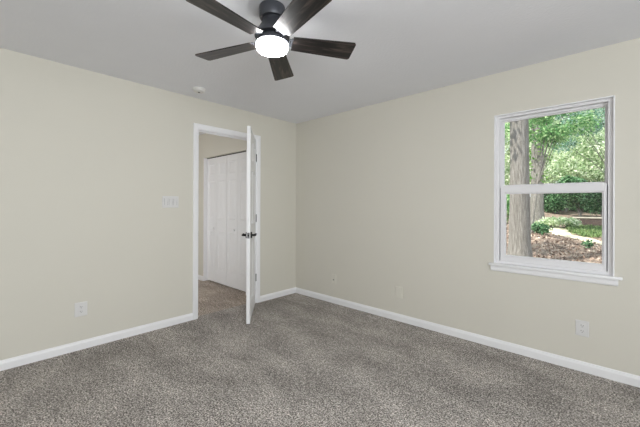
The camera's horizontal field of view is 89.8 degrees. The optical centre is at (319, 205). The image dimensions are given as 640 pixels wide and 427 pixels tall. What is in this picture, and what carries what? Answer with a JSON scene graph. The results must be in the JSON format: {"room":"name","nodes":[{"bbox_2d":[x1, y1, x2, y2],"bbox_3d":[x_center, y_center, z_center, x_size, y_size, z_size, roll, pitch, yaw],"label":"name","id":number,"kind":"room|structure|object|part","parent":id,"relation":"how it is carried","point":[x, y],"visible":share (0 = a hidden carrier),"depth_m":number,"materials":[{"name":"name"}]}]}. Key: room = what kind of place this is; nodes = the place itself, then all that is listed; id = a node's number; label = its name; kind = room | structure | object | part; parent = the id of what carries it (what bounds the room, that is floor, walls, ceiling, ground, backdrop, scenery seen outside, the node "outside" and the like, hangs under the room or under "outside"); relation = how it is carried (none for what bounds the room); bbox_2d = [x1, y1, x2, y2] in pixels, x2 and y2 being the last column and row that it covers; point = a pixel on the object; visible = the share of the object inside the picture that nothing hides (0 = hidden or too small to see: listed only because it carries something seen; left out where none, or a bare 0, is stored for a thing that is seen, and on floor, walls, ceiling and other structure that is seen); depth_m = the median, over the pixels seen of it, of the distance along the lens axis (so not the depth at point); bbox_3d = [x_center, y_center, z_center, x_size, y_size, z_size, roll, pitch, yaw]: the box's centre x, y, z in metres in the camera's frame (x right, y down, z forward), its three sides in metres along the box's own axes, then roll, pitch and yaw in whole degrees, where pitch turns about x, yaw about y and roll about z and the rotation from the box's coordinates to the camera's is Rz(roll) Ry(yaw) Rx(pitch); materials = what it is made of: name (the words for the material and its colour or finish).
{"room":"empty bedroom","nodes":[
{"label":"empty bedroom","id":0,"kind":"room"},
{"bbox_2d":[0,48,295,359],"bbox_3d":[-2.127,0.027,2.737,0.115,2.400,5.115,0,0,43],"label":"wall","id":1,"kind":"structure","parent":0,"point":[89,159],"depth_m":2.85,"materials":[{"name":"beige paint"}]},
{"bbox_2d":[74,301,86,317],"bbox_3d":[-2.041,0.885,2.742,0.009,0.120,0.090,0,0,43],"label":"wall outlet","id":2,"kind":"object","parent":1,"relation":"attached to","point":[80,309],"visible":1,"depth_m":2.74,"materials":[{"name":"white plastic"}]},
{"bbox_2d":[0,313,192,370],"bbox_3d":[-2.560,1.188,2.183,0.014,0.075,3.489,0,0,43],"label":"baseboard","id":3,"kind":"structure","parent":1,"relation":"attached to","point":[9,363],"depth_m":2.77,"materials":[{"name":"white paint"}]},
{"bbox_2d":[162,196,178,207],"bbox_3d":[-1.529,-0.038,3.287,0.011,0.118,0.164,0,0,43],"label":"light switch","id":4,"kind":"object","parent":1,"relation":"attached to","point":[167,201],"visible":1,"depth_m":3.29,"materials":[{"name":"white plastic"}]},
{"bbox_2d":[192,123,260,319],"bbox_3d":[-1.114,0.169,3.825,0.150,2.124,0.881,0,0,43],"label":"door frame","id":5,"kind":"structure","parent":1,"relation":"attached to","point":[197,128],"depth_m":3.57,"materials":[{"name":"white paint"}]},
{"bbox_2d":[242,126,256,323],"bbox_3d":[-0.784,0.198,3.677,0.148,2.040,0.772,0,0,-7],"label":"door","id":6,"kind":"structure","parent":1,"relation":"in","point":[250,234],"depth_m":3.37,"materials":[{"name":"white paint"}]},
{"bbox_2d":[260,287,295,301],"bbox_3d":[-0.556,1.196,4.334,0.014,0.075,0.630,0,0,43],"label":"baseboard","id":7,"kind":"structure","parent":1,"relation":"attached to","point":[266,297],"depth_m":4.31,"materials":[{"name":"white paint"}]},
{"bbox_2d":[198,133,246,275],"bbox_3d":[-1.739,0.029,5.171,2.635,2.400,0.115,0,0,43],"label":"wall","id":8,"kind":"structure","parent":0,"point":[210,145],"depth_m":5.23,"materials":[{"name":"beige paint"}]},
{"bbox_2d":[207,155,226,284],"bbox_3d":[-1.634,0.224,5.075,0.591,1.975,0.056,0,0,43],"label":"bifold closet door","id":9,"kind":"structure","parent":8,"relation":"in","point":[217,167],"depth_m":5.06,"materials":[{"name":"white paint"}]},
{"bbox_2d":[203,149,246,280],"bbox_3d":[-1.415,0.228,4.867,1.226,2.005,0.117,0,0,43],"label":"door frame","id":10,"kind":"structure","parent":8,"relation":"attached to","point":[205,159],"depth_m":5.25,"materials":[{"name":"white paint"}]},
{"bbox_2d":[207,151,245,158],"bbox_3d":[-1.403,-0.771,4.876,1.224,0.010,0.042,0,0,43],"label":"door track","id":11,"kind":"object","parent":8,"relation":"attached to","point":[242,151],"visible":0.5,"depth_m":4.84,"materials":[{"name":"grey metal"}]},
{"bbox_2d":[226,152,245,291],"bbox_3d":[-1.197,0.226,4.668,0.591,1.975,0.056,0,0,43],"label":"bifold closet door","id":12,"kind":"structure","parent":8,"relation":"in","point":[236,163],"depth_m":4.68,"materials":[{"name":"white paint"}]},
{"bbox_2d":[0,280,639,426],"bbox_3d":[-1.067,1.292,1.841,8.365,0.120,5.255,0,0,43],"label":"floor","id":13,"kind":"structure","parent":0,"point":[300,360],"depth_m":2.27,"materials":[{"name":"grey carpet"}]},
{"bbox_2d":[0,0,639,134],"bbox_3d":[-1.057,-1.228,1.841,8.365,0.120,5.255,0,0,43],"label":"ceiling","id":14,"kind":"structure","parent":0,"point":[403,48],"depth_m":2.27,"materials":[{"name":"paint"}]},
{"bbox_2d":[192,87,205,93],"bbox_3d":[-1.209,-1.150,3.208,0.124,0.039,0.124,0,0,43],"label":"smoke detector","id":15,"kind":"object","parent":14,"relation":"attached to","point":[200,90],"visible":1,"depth_m":3.17,"materials":[{"name":"plastic"}]},
{"bbox_2d":[186,0,355,80],"bbox_3d":[-0.289,-1.037,1.863,0.994,0.258,0.974,0,0,43],"label":"ceiling fan","id":16,"kind":"object","parent":14,"relation":"hanging from","point":[278,23],"visible":1,"depth_m":1.82,"materials":[{"name":"black wood"}]},
{"bbox_3d":[-0.472,-0.969,1.638,0.146,0.006,0.386,12,7,37],"label":"blade","id":17,"kind":"part","parent":16,"relation":"part of","materials":[{"name":"brown wood"}]},
{"bbox_3d":[-0.576,-0.954,1.991,0.386,0.006,0.146,-2,10,20],"label":"blade","id":18,"kind":"part","parent":16,"relation":"part of","materials":[{"name":"black wood"}]},
{"bbox_3d":[-0.281,-0.929,1.886,0.184,0.042,0.184,0,0,43],"label":"lamp shade","id":19,"kind":"part","parent":16,"relation":"part of","materials":[{"name":"white glass"}]},
{"bbox_3d":[-0.272,-0.955,2.198,0.146,0.006,0.386,-14,-2,1],"label":"blade","id":20,"kind":"part","parent":16,"relation":"part of","materials":[{"name":"brown wood"}]},
{"bbox_3d":[-0.105,-0.979,1.627,0.146,0.006,0.386,14,-10,-33],"label":"blade","id":21,"kind":"part","parent":16,"relation":"part of","materials":[{"name":"brown wood"}]},
{"bbox_3d":[0.019,-0.970,1.974,0.386,0.006,0.146,-1,-14,-16],"label":"blade","id":22,"kind":"part","parent":16,"relation":"part of","materials":[{"name":"brown wood"}]},
{"bbox_2d":[296,38,639,375],"bbox_3d":[1.681,0.042,2.780,5.630,2.400,0.140,0,0,43],"label":"wall","id":23,"kind":"structure","parent":0,"point":[399,192],"depth_m":3.05,"materials":[{"name":"beige paint"}]},
{"bbox_2d":[332,274,335,283],"bbox_3d":[0.172,0.928,4.075,0.074,0.118,0.018,0,0,43],"label":"cable plate","id":24,"kind":"object","parent":23,"relation":"attached to","point":[333,275],"visible":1,"depth_m":4.07,"materials":[{"name":"white plastic"}]},
{"bbox_2d":[395,286,402,298],"bbox_3d":[0.848,0.931,3.451,0.084,0.122,0.010,0,0,43],"label":"blank plate","id":25,"kind":"object","parent":23,"relation":"attached to","point":[398,290],"visible":1,"depth_m":3.44,"materials":[{"name":"white plastic"}]},
{"bbox_2d":[296,287,639,387],"bbox_3d":[1.625,1.204,2.724,5.400,0.075,0.014,0,0,43],"label":"baseboard","id":26,"kind":"structure","parent":23,"relation":"attached to","point":[604,372],"depth_m":2.79,"materials":[{"name":"white paint"}]},
{"bbox_2d":[488,95,622,285],"bbox_3d":[1.851,-0.110,2.587,0.860,1.361,0.163,0,0,43],"label":"window","id":27,"kind":"structure","parent":23,"relation":"in","point":[597,273],"depth_m":2.52,"materials":[{"name":"white paint"}]},
{"bbox_3d":[1.848,0.157,2.592,0.697,0.652,0.028,0,0,43],"label":"sash","id":28,"kind":"part","parent":27,"relation":"part of","materials":[{"name":"white plastic"}]},
{"bbox_3d":[1.873,-0.448,2.616,0.705,0.631,0.030,0,0,43],"label":"sash","id":29,"kind":"part","parent":27,"relation":"part of","materials":[{"name":"clear glass"}]},
{"bbox_3d":[1.819,0.512,2.556,0.860,0.021,0.078,0,0,43],"label":"sill","id":30,"kind":"part","parent":27,"relation":"part of","materials":[{"name":"white paint"}]},
{"bbox_2d":[575,319,588,337],"bbox_3d":[1.968,0.921,2.409,0.080,0.117,0.009,0,0,43],"label":"wall outlet","id":31,"kind":"object","parent":23,"relation":"attached to","point":[581,327],"visible":1,"depth_m":2.41,"materials":[{"name":"white plastic"}]},
{"label":"outside","id":32,"kind":"structure","parent":0,"visible":0},
{"bbox_2d":[506,211,601,263],"bbox_3d":[17.178,-0.085,30.712,50.000,3.971,61.860,0,0,43],"label":"ground","id":33,"kind":"structure","parent":32,"point":[561,213],"depth_m":10.86,"materials":[{"name":"brown soil"}]},
{"bbox_2d":[505,122,509,184],"bbox_3d":[15.050,-5.068,28.941,7.213,11.131,6.116,0,0,43],"label":"leafy tree","id":34,"kind":"object","parent":33,"relation":"on","point":[507,145],"visible":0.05,"depth_m":27.27,"materials":[{"name":"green plant"}]},
{"bbox_2d":[507,194,509,222],"bbox_3d":[9.545,-0.004,16.977,1.565,2.048,2.104,0,0,43],"label":"shrub","id":35,"kind":"object","parent":33,"relation":"on","point":[508,195],"visible":0.1,"depth_m":16.52,"materials":[{"name":"green plant"}]},
{"bbox_2d":[505,113,565,184],"bbox_3d":[27.449,-7.515,40.268,11.792,15.022,10.937,0,0,35],"label":"leafy tree","id":36,"kind":"object","parent":33,"relation":"on","point":[507,157],"visible":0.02,"depth_m":39.23,"materials":[{"name":"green plant"}]},
{"bbox_2d":[529,119,550,221],"bbox_3d":[11.692,-4.014,17.244,4.467,10.500,3.550,0,0,43],"label":"oak tree","id":37,"kind":"object","parent":33,"relation":"on","point":[539,211],"visible":0.06,"depth_m":16.75,"materials":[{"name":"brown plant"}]},
{"bbox_2d":[531,222,552,234],"bbox_3d":[8.872,0.904,13.013,0.706,0.639,0.851,0,0,-21],"label":"shrub","id":38,"kind":"object","parent":33,"relation":"on","point":[539,228],"visible":1,"depth_m":12.84,"materials":[{"name":"green plant"}]},
{"bbox_2d":[507,112,576,256],"bbox_3d":[6.196,-1.993,8.574,6.754,7.452,5.937,0,0,43],"label":"oak tree","id":39,"kind":"object","parent":33,"relation":"on","point":[519,238],"visible":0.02,"depth_m":7.84,"materials":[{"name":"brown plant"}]},
{"bbox_2d":[534,216,563,226],"bbox_3d":[11.075,0.791,15.553,1.380,0.632,1.046,0,0,43],"label":"shrub","id":40,"kind":"object","parent":33,"relation":"on","point":[551,221],"visible":0.84,"depth_m":15.37,"materials":[{"name":"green plant"}]},
{"bbox_2d":[505,109,601,232],"bbox_3d":[9.666,-2.098,13.552,3.438,6.918,3.086,0,0,43],"label":"leafy tree","id":41,"kind":"object","parent":33,"relation":"on","point":[555,132],"visible":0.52,"depth_m":13.21,"materials":[{"name":"green plant"}]},
{"bbox_3d":[9.673,-3.996,13.552,3.438,3.124,3.086,0,0,43],"label":"crown","id":42,"kind":"part","parent":41,"relation":"part of","materials":[{"name":"green plant"}]},
{"bbox_2d":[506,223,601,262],"bbox_3d":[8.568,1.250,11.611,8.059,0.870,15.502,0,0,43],"label":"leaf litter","id":43,"kind":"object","parent":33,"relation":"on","point":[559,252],"visible":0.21,"depth_m":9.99,"materials":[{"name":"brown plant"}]},
{"bbox_2d":[581,239,593,247],"bbox_3d":[8.510,1.222,10.212,0.301,0.361,0.342,0,0,-23],"label":"shrub","id":44,"kind":"object","parent":43,"relation":"on","point":[586,243],"visible":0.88,"depth_m":10.18,"materials":[{"name":"green plant"}]},
{"bbox_2d":[544,193,565,213],"bbox_3d":[17.401,-0.252,24.009,1.933,1.807,1.940,0,0,43],"label":"shrub","id":45,"kind":"object","parent":33,"relation":"on","point":[553,202],"visible":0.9,"depth_m":23.56,"materials":[{"name":"green plant"}]},
{"bbox_2d":[505,107,604,211],"bbox_3d":[19.178,-3.401,24.903,8.985,8.201,8.007,0,0,43],"label":"leafy tree","id":46,"kind":"object","parent":33,"relation":"on","point":[574,164],"visible":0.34,"depth_m":23.03,"materials":[{"name":"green plant"}]},
{"bbox_2d":[554,215,581,226],"bbox_3d":[11.676,0.764,15.208,1.190,0.693,1.124,0,0,43],"label":"shrub","id":47,"kind":"object","parent":33,"relation":"on","point":[571,221],"visible":0.9,"depth_m":14.97,"materials":[{"name":"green plant"}]},
{"bbox_2d":[544,197,601,211],"bbox_3d":[20.250,-0.074,26.049,11.440,1.500,0.142,0,0,0],"label":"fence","id":48,"kind":"object","parent":33,"relation":"on","point":[545,197],"visible":0.02,"depth_m":25.98,"materials":[{"name":"brown wood"}]},
{"bbox_2d":[557,174,591,216],"bbox_3d":[17.289,-0.675,21.512,2.685,2.933,2.140,0,0,43],"label":"shrub","id":49,"kind":"object","parent":33,"relation":"on","point":[572,200],"visible":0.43,"depth_m":21.48,"materials":[{"name":"green plant"}]},
{"bbox_2d":[549,227,601,244],"bbox_3d":[10.870,1.141,13.895,2.065,0.502,8.177,0,0,20],"label":"garden path","id":50,"kind":"structure","parent":33,"relation":"on","point":[561,231],"depth_m":13.06,"materials":[{"name":"white concrete"}]},
{"bbox_2d":[551,108,604,171],"bbox_3d":[14.835,-3.213,16.963,4.851,8.709,3.946,0,0,43],"label":"leafy tree","id":51,"kind":"object","parent":33,"relation":"on","point":[601,124],"visible":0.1,"depth_m":17.66,"materials":[{"name":"green plant"}]},
{"bbox_2d":[565,224,601,237],"bbox_3d":[12.512,1.088,14.001,3.047,0.522,5.692,0,0,43],"label":"grass","id":52,"kind":"structure","parent":33,"relation":"on","point":[587,230],"depth_m":13.46,"materials":[{"name":"green plant"}]},
{"bbox_2d":[573,217,601,225],"bbox_3d":[14.250,0.935,16.000,2.656,0.700,0.260,0,0,23],"label":"brick wall","id":53,"kind":"structure","parent":33,"relation":"on","point":[595,221],"depth_m":16.16,"materials":[{"name":"stone"}]},
{"bbox_2d":[576,180,604,216],"bbox_3d":[16.769,-0.311,19.213,2.193,2.531,2.156,0,0,43],"label":"shrub","id":54,"kind":"object","parent":33,"relation":"on","point":[593,201],"visible":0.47,"depth_m":19.00,"materials":[{"name":"green plant"}]}
]}

